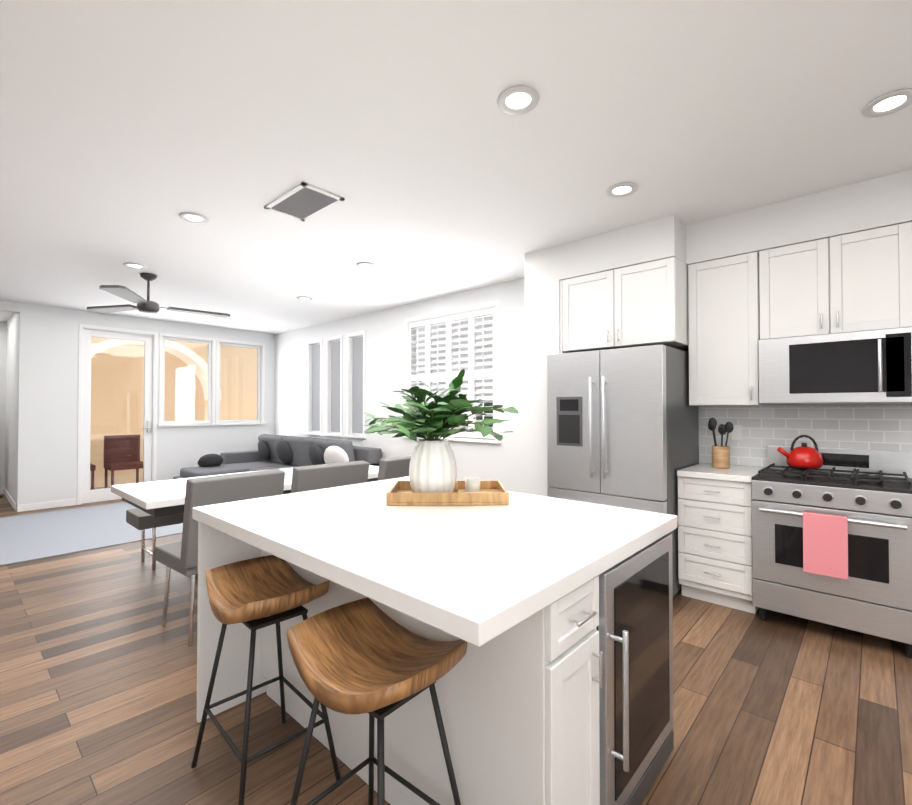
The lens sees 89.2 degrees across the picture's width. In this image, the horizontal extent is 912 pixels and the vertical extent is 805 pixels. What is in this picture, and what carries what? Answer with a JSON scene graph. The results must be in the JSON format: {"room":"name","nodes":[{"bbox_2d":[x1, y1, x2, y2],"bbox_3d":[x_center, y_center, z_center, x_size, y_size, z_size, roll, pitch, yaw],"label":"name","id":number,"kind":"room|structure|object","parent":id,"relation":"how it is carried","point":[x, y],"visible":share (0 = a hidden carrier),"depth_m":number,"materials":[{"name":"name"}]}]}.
{"room":"dining room and kitchen","nodes":[
{"label":"dining room and kitchen","id":0,"kind":"room"},
{"bbox_2d":[0,321,5,487],"bbox_3d":[-7.767,0.071,6.892,0.150,2.740,1.500,-1,-1,42],"label":"wall","id":1,"kind":"structure","parent":0,"point":[2,324],"depth_m":7.37,"materials":[{"name":"white paint"}]},
{"bbox_2d":[0,300,19,313],"bbox_3d":[-6.286,-1.258,5.566,0.150,0.120,1.500,-1,-1,42],"label":"wall","id":2,"kind":"structure","parent":0,"point":[5,306],"depth_m":6.01,"materials":[{"name":"white paint"}]},
{"bbox_2d":[4,313,18,502],"bbox_3d":[-6.472,0.070,6.831,2.150,2.740,0.150,-1,-1,42],"label":"wall","id":3,"kind":"structure","parent":0,"point":[9,328],"depth_m":6.74,"materials":[{"name":"white paint"}]},
{"bbox_2d":[2,488,15,509],"bbox_3d":[-6.528,1.394,6.751,1.850,0.090,0.017,-1,-1,42],"label":"baseboard","id":4,"kind":"structure","parent":3,"relation":"attached to","point":[4,491],"depth_m":6.63,"materials":[{"name":"white wood"}]},
{"bbox_2d":[16,303,274,510],"bbox_3d":[-4.613,0.077,7.393,0.150,2.740,3.480,-1,-1,42],"label":"wall","id":5,"kind":"structure","parent":0,"point":[47,407],"depth_m":6.41,"materials":[{"name":"white paint"}]},
{"bbox_2d":[17,499,74,511],"bbox_3d":[-5.523,1.387,6.249,0.014,0.090,0.590,-1,-1,42],"label":"baseboard","id":6,"kind":"structure","parent":5,"relation":"attached to","point":[45,505],"depth_m":6.23,"materials":[{"name":"white"}]},
{"bbox_2d":[77,324,157,504],"bbox_3d":[-5.045,0.170,6.906,0.162,2.542,0.964,-1,-1,42],"label":"door","id":7,"kind":"structure","parent":5,"relation":"in","point":[85,493],"depth_m":6.80,"materials":[{"name":"white"}]},
{"bbox_2d":[141,421,150,432],"bbox_3d":[-4.778,0.374,7.126,0.059,0.180,0.130,-1,-1,42],"label":"door handle","id":8,"kind":"object","parent":7,"relation":"attached to","point":[148,428],"visible":0.98,"depth_m":7.15,"materials":[{"name":"silver metal"}]},
{"bbox_2d":[157,333,215,426],"bbox_3d":[-4.410,-0.350,7.585,0.200,1.484,0.874,-1,-1,42],"label":"window","id":9,"kind":"structure","parent":5,"relation":"in","point":[211,382],"depth_m":7.61,"materials":[{"name":"white"}]},
{"bbox_2d":[215,339,265,425],"bbox_3d":[-3.842,-0.341,8.211,0.200,1.484,0.884,-1,-1,42],"label":"window","id":10,"kind":"structure","parent":5,"relation":"in","point":[260,357],"depth_m":8.26,"materials":[{"name":"white"}]},
{"bbox_2d":[0,493,911,804],"bbox_3d":[-2.369,1.437,2.963,13.400,0.100,7.300,-1,-1,42],"label":"floor","id":11,"kind":"structure","parent":0,"point":[98,683],"depth_m":2.06,"materials":[{"name":"brown wood"}]},
{"bbox_2d":[0,502,182,565],"bbox_3d":[-3.886,1.419,5.756,2.400,0.012,3.000,-1,-1,42],"label":"rug","id":12,"kind":"object","parent":11,"relation":"on","point":[29,537],"visible":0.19,"depth_m":4.99,"materials":[{"name":"fabric"}]},
{"bbox_2d":[173,434,381,478],"bbox_3d":[-2.700,0.976,6.773,3.000,0.901,1.690,-1,-1,42],"label":"sofa","id":13,"kind":"object","parent":12,"relation":"on","point":[276,452],"visible":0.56,"depth_m":7.01,"materials":[{"name":"fabric"}]},
{"bbox_2d":[126,508,183,569],"bbox_3d":[-2.134,1.173,4.521,0.400,0.470,1.740,-1,-1,42],"label":"bench","id":14,"kind":"object","parent":11,"relation":"on","point":[137,518],"visible":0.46,"depth_m":3.86,"materials":[{"name":"fabric"}]},
{"bbox_2d":[155,469,284,646],"bbox_3d":[-1.475,0.906,2.892,0.551,0.958,0.560,-1,-1,38],"label":"dining chair","id":15,"kind":"object","parent":11,"relation":"on","point":[181,557],"visible":0.42,"depth_m":2.65,"materials":[{"name":"grey fabric"}]},
{"bbox_2d":[111,462,378,578],"bbox_3d":[-1.593,1.024,4.033,0.940,0.755,2.140,-1,-1,42],"label":"dining table","id":16,"kind":"object","parent":11,"relation":"on","point":[159,498],"visible":0.06,"depth_m":3.31,"materials":[{"name":"white"}]},
{"bbox_2d":[191,555,340,804],"bbox_3d":[-0.704,1.005,1.708,0.484,0.732,0.390,-1,-1,42],"label":"bar stool","id":17,"kind":"object","parent":11,"relation":"on","point":[253,595],"visible":0.94,"depth_m":1.69,"materials":[{"name":"brown wood"}]},
{"bbox_2d":[291,461,368,492],"bbox_3d":[-1.030,0.914,3.412,0.560,0.958,0.551,1,-1,-45],"label":"dining chair","id":18,"kind":"object","parent":11,"relation":"on","point":[312,477],"visible":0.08,"depth_m":3.19,"materials":[{"name":"grey fabric"}]},
{"bbox_2d":[286,597,467,804],"bbox_3d":[-0.219,0.999,1.262,0.484,0.732,0.390,-1,-1,42],"label":"bar stool","id":19,"kind":"object","parent":11,"relation":"on","point":[369,656],"visible":1,"depth_m":1.26,"materials":[{"name":"brown wood"}]},
{"bbox_2d":[378,455,411,480],"bbox_3d":[-0.560,0.921,3.930,0.569,0.958,0.568,-1,-1,42],"label":"dining chair","id":20,"kind":"object","parent":11,"relation":"on","point":[393,467],"visible":0.02,"depth_m":3.62,"materials":[{"name":"grey fabric"}]},
{"bbox_2d":[197,524,677,804],"bbox_3d":[-0.089,0.937,1.909,1.644,0.870,1.253,-1,-1,42],"label":"kitchen island","id":21,"kind":"object","parent":11,"relation":"on","point":[554,685],"depth_m":1.38,"materials":[{"name":"white"}]},
{"bbox_2d":[192,476,677,651],"bbox_3d":[-0.127,0.477,1.921,1.600,0.050,1.250,-1,-1,42],"label":"island countertop","id":22,"kind":"structure","parent":21,"relation":"on","point":[464,572],"depth_m":1.47,"materials":[{"name":"white stone"}]},
{"bbox_2d":[363,369,517,504],"bbox_3d":[-0.128,0.147,2.135,0.756,0.613,0.870,-1,-1,42],"label":"potted plant","id":23,"kind":"object","parent":22,"relation":"on","point":[432,480],"visible":1,"depth_m":2.08,"materials":[{"name":"green plant"}]},
{"bbox_2d":[453,477,479,491],"bbox_3d":[0.036,0.406,2.264,0.167,0.075,0.106,-1,-1,42],"label":"cup","id":24,"kind":"object","parent":23,"relation":"on","point":[472,484],"depth_m":2.22,"materials":[{"name":"white ceramic"}]},
{"bbox_2d":[547,345,698,596],"bbox_3d":[1.325,0.507,3.697,0.893,1.780,0.908,-1,-1,42],"label":"fridge","id":25,"kind":"object","parent":11,"relation":"on","point":[622,428],"visible":0.69,"depth_m":3.35,"materials":[{"name":"grey metal"}]},
{"bbox_2d":[677,475,758,613],"bbox_3d":[1.949,0.957,3.358,0.455,0.870,0.617,-1,-1,42],"label":"base cabinet","id":26,"kind":"object","parent":11,"relation":"on","point":[714,535],"depth_m":3.13,"materials":[{"name":"white wood"}]},
{"bbox_2d":[677,463,764,482],"bbox_3d":[1.945,0.502,3.354,0.453,0.040,0.637,-1,-1,42],"label":"countertop","id":27,"kind":"structure","parent":26,"relation":"on","point":[736,473],"depth_m":3.21,"materials":[{"name":"white stone"}]},
{"bbox_2d":[708,417,733,468],"bbox_3d":[1.954,0.296,3.423,0.178,0.372,0.124,-1,-1,42],"label":"utensil holder","id":28,"kind":"object","parent":27,"relation":"on","point":[721,457],"visible":1,"depth_m":3.38,"materials":[{"name":"brown wood"}]},
{"bbox_2d":[752,445,911,658],"bbox_3d":[2.350,0.848,2.891,0.752,1.075,0.749,-1,-1,42],"label":"range","id":29,"kind":"object","parent":11,"relation":"on","point":[832,540],"visible":0.96,"depth_m":2.66,"materials":[{"name":"grey metal"}]},
{"bbox_2d":[777,435,823,467],"bbox_3d":[2.343,0.327,3.146,0.248,0.218,0.204,-1,-1,42],"label":"kettle","id":30,"kind":"object","parent":29,"relation":"on","point":[803,455],"visible":0.98,"depth_m":3.08,"materials":[{"name":"red metal"}]},
{"bbox_2d":[803,511,847,579],"bbox_3d":[2.107,0.811,2.638,0.200,0.343,0.047,-1,-1,42],"label":"towel","id":31,"kind":"object","parent":29,"relation":"hanging from","point":[825,536],"depth_m":2.62,"materials":[{"name":"pink fabric"}]},
{"bbox_2d":[0,0,911,333],"bbox_3d":[-2.369,-1.403,3.002,13.400,0.100,7.300,-1,-1,42],"label":"ceiling","id":32,"kind":"structure","parent":0,"point":[130,130],"depth_m":2.34,"materials":[{"name":"white paint"}]},
{"bbox_2d":[123,262,146,268],"bbox_3d":[-3.115,-1.326,4.487,0.190,0.010,0.190,-1,-1,42],"label":"recessed light","id":33,"kind":"object","parent":32,"relation":"in","point":[133,265],"visible":0.98,"depth_m":4.48,"materials":[{"name":"grey"}]},
{"bbox_2d":[87,273,229,317],"bbox_3d":[-3.122,-1.129,4.920,1.416,0.394,1.290,-1,-1,42],"label":"ceiling fan","id":34,"kind":"object","parent":32,"relation":"hanging from","point":[143,304],"visible":1,"depth_m":4.79,"materials":[{"name":"grey metal"}]},
{"bbox_2d":[179,212,208,223],"bbox_3d":[-1.906,-1.341,3.364,0.190,0.010,0.190,-1,-1,42],"label":"recessed light","id":35,"kind":"object","parent":32,"relation":"in","point":[191,217],"visible":1,"depth_m":3.36,"materials":[{"name":"grey"}]},
{"bbox_2d":[297,296,311,300],"bbox_3d":[-1.905,-1.307,5.820,0.190,0.010,0.190,-1,-1,42],"label":"recessed light","id":36,"kind":"object","parent":32,"relation":"in","point":[304,298],"visible":1,"depth_m":5.82,"materials":[{"name":"grey"}]},
{"bbox_2d":[264,182,344,220],"bbox_3d":[-1.030,-1.345,3.123,0.520,0.015,0.300,-1,-1,42],"label":"ceiling vent","id":37,"kind":"object","parent":32,"relation":"in","point":[303,201],"visible":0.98,"depth_m":3.10,"materials":[{"name":"white metal"}]},
{"bbox_2d":[356,262,375,268],"bbox_3d":[-0.870,-1.326,4.476,0.190,0.010,0.190,-1,-1,42],"label":"recessed light","id":38,"kind":"object","parent":32,"relation":"in","point":[366,265],"visible":1,"depth_m":4.48,"materials":[{"name":"grey"}]},
{"bbox_2d":[497,86,539,114],"bbox_3d":[0.281,-1.359,2.083,0.190,0.010,0.190,-1,-1,42],"label":"recessed light","id":39,"kind":"object","parent":32,"relation":"in","point":[517,100],"visible":0.98,"depth_m":2.08,"materials":[{"name":"grey"}]},
{"bbox_2d":[606,182,637,197],"bbox_3d":[1.053,-1.347,2.935,0.190,0.010,0.190,-1,-1,42],"label":"recessed light","id":40,"kind":"object","parent":32,"relation":"in","point":[619,190],"visible":0.98,"depth_m":2.93,"materials":[{"name":"grey"}]},
{"bbox_2d":[862,89,911,117],"bbox_3d":[1.972,-1.359,2.102,0.190,0.010,0.190,-1,-1,42],"label":"recessed light","id":41,"kind":"object","parent":32,"relation":"in","point":[890,103],"visible":1,"depth_m":2.10,"materials":[{"name":"grey"}]},
{"bbox_2d":[525,245,559,495],"bbox_3d":[0.958,0.034,4.264,0.348,2.740,0.630,-1,-1,42],"label":"wall","id":42,"kind":"structure","parent":0,"point":[542,311],"depth_m":4.05,"materials":[{"name":"white paint"}]},
{"bbox_2d":[274,278,911,492],"bbox_3d":[0.773,0.044,4.959,11.400,2.740,0.150,-1,-1,42],"label":"wall","id":43,"kind":"structure","parent":0,"point":[503,461],"depth_m":6.27,"materials":[{"name":"white paint"}]},
{"bbox_2d":[304,339,321,435],"bbox_3d":[-2.322,-0.248,7.736,0.494,1.584,0.200,-1,-1,42],"label":"slim window","id":44,"kind":"structure","parent":43,"relation":"in","point":[314,386],"depth_m":7.76,"materials":[{"name":"white"}]},
{"bbox_2d":[312,344,319,430],"bbox_3d":[-2.327,-0.248,7.730,0.300,1.440,0.005,-1,-1,42],"label":"shade","id":45,"kind":"object","parent":44,"relation":"attached to","point":[315,347],"depth_m":7.74,"materials":[{"name":"grey fabric"}]},
{"bbox_2d":[323,335,342,436],"bbox_3d":[-1.892,-0.253,7.346,0.494,1.584,0.200,-1,-1,42],"label":"slim window","id":46,"kind":"structure","parent":43,"relation":"in","point":[334,352],"depth_m":7.37,"materials":[{"name":"white"}]},
{"bbox_2d":[331,341,339,431],"bbox_3d":[-1.897,-0.253,7.340,0.300,1.440,0.005,-1,-1,42],"label":"shade","id":47,"kind":"object","parent":46,"relation":"attached to","point":[335,345],"depth_m":7.36,"materials":[{"name":"grey fabric"}]},
{"bbox_2d":[344,331,365,438],"bbox_3d":[-1.462,-0.259,6.957,0.494,1.584,0.200,-1,-1,42],"label":"slim window","id":48,"kind":"structure","parent":43,"relation":"in","point":[355,422],"depth_m":6.98,"materials":[{"name":"white"}]},
{"bbox_2d":[352,337,362,432],"bbox_3d":[-1.468,-0.259,6.951,0.300,1.440,0.005,-1,-1,42],"label":"shade","id":49,"kind":"object","parent":48,"relation":"attached to","point":[357,342],"depth_m":6.96,"materials":[{"name":"grey fabric"}]},
{"bbox_2d":[401,301,500,443],"bbox_3d":[-0.066,-0.326,5.691,1.604,1.584,0.200,-1,-1,42],"label":"window","id":50,"kind":"structure","parent":43,"relation":"in","point":[460,311],"depth_m":5.43,"materials":[{"name":"white wood"}]},
{"bbox_2d":[409,307,494,438],"bbox_3d":[-0.080,-0.326,5.674,1.457,1.480,0.060,-1,-1,42],"label":"window shutters","id":51,"kind":"object","parent":50,"relation":"attached to","point":[472,374],"visible":0.56,"depth_m":5.56,"materials":[{"name":"white wood"}]},
{"bbox_2d":[560,257,687,353],"bbox_3d":[1.441,-0.737,3.842,0.905,0.610,0.617,-1,-1,42],"label":"upper cabinet","id":52,"kind":"object","parent":43,"relation":"attached to","point":[644,304],"depth_m":3.55,"materials":[{"name":"white wood"}]},
{"bbox_2d":[684,249,771,405],"bbox_3d":[2.065,-0.512,3.455,0.516,1.070,0.347,-1,-1,42],"label":"upper cabinet","id":53,"kind":"object","parent":43,"relation":"attached to","point":[718,319],"depth_m":3.33,"materials":[{"name":"white wood"}]},
{"bbox_2d":[700,406,911,466],"bbox_3d":[3.184,0.244,2.660,3.243,0.455,0.010,-1,-1,42],"label":"tile backsplash","id":54,"kind":"structure","parent":43,"relation":"attached to","point":[887,428],"depth_m":3.29,"materials":[{"name":"white tile"}]},
{"bbox_2d":[732,425,741,440],"bbox_3d":[2.168,0.235,3.569,0.070,0.120,0.006,-1,-1,42],"label":"outlet","id":55,"kind":"object","parent":54,"relation":"attached to","point":[737,433],"visible":0.73,"depth_m":3.56,"materials":[{"name":"white plastic"}]},
{"bbox_2d":[772,222,911,338],"bbox_3d":[2.493,-0.742,3.070,0.760,0.620,0.347,-1,-1,42],"label":"upper cabinet","id":56,"kind":"object","parent":43,"relation":"attached to","point":[858,281],"depth_m":2.90,"materials":[{"name":"white wood"}]},
{"bbox_2d":[758,327,911,404],"bbox_3d":[2.458,-0.207,3.024,0.754,0.442,0.452,-1,-1,42],"label":"microwave","id":57,"kind":"object","parent":56,"relation":"attached to","point":[864,367],"visible":1,"depth_m":2.86,"materials":[{"name":"grey metal"}]},
{"bbox_2d":[559,169,911,279],"bbox_3d":[2.855,-1.210,2.561,4.772,0.298,0.630,-1,-1,42],"label":"soffit","id":58,"kind":"structure","parent":0,"point":[880,202],"depth_m":3.22,"materials":[{"name":"white paint"}]},
{"label":"outside","id":59,"kind":"structure","parent":0,"visible":0},
{"bbox_2d":[416,314,492,412],"bbox_3d":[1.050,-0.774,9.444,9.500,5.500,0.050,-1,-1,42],"label":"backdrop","id":60,"kind":"structure","parent":59,"point":[466,358],"depth_m":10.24,"materials":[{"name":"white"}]},
{"bbox_3d":[1.896,1.502,6.289,11.250,0.100,3.340,-1,-1,42],"label":"ground","id":61,"kind":"structure","parent":59,"visible":0},
{"bbox_2d":[458,403,492,431],"bbox_3d":[0.175,0.718,7.751,5.749,1.510,1.077,-1,-1,42],"label":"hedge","id":62,"kind":"object","parent":61,"relation":"on","point":[481,417],"depth_m":7.19,"materials":[{"name":"green plant"}]},
{"bbox_3d":[-6.165,1.571,11.247,7.345,0.100,6.825,-1,-1,42],"label":"ground","id":63,"kind":"structure","parent":59,"visible":0},
{"bbox_2d":[90,463,95,489],"bbox_3d":[-6.129,1.008,7.391,0.510,0.920,0.500,-1,-1,42],"label":"patio chair","id":64,"kind":"object","parent":63,"relation":"on","point":[92,466],"depth_m":7.38,"materials":[{"name":"red wood"}]},
{"bbox_2d":[90,438,143,487],"bbox_3d":[-4.643,1.092,9.877,0.150,0.820,6.820,-1,-1,42],"label":"wall","id":65,"kind":"structure","parent":63,"relation":"on","point":[94,460],"depth_m":8.09,"materials":[{"name":"paint"}]},
{"bbox_2d":[104,434,142,487],"bbox_3d":[-5.507,1.012,7.704,0.510,0.920,0.500,-1,-1,42],"label":"patio chair","id":66,"kind":"object","parent":63,"relation":"on","point":[133,461],"depth_m":7.78,"materials":[{"name":"red wood"}]},
{"bbox_2d":[90,345,204,439],"bbox_3d":[-7.025,-0.778,12.076,0.200,4.620,6.800,-1,-1,42],"label":"arcade","id":67,"kind":"object","parent":63,"relation":"on","point":[171,375],"depth_m":11.07,"materials":[{"name":"beige"}]},
{"bbox_2d":[91,337,256,419],"bbox_3d":[-5.370,-0.799,10.575,0.570,4.620,6.800,-1,-1,42],"label":"arcade","id":68,"kind":"object","parent":63,"relation":"on","point":[229,388],"depth_m":10.44,"materials":[{"name":"paint"}]}
]}

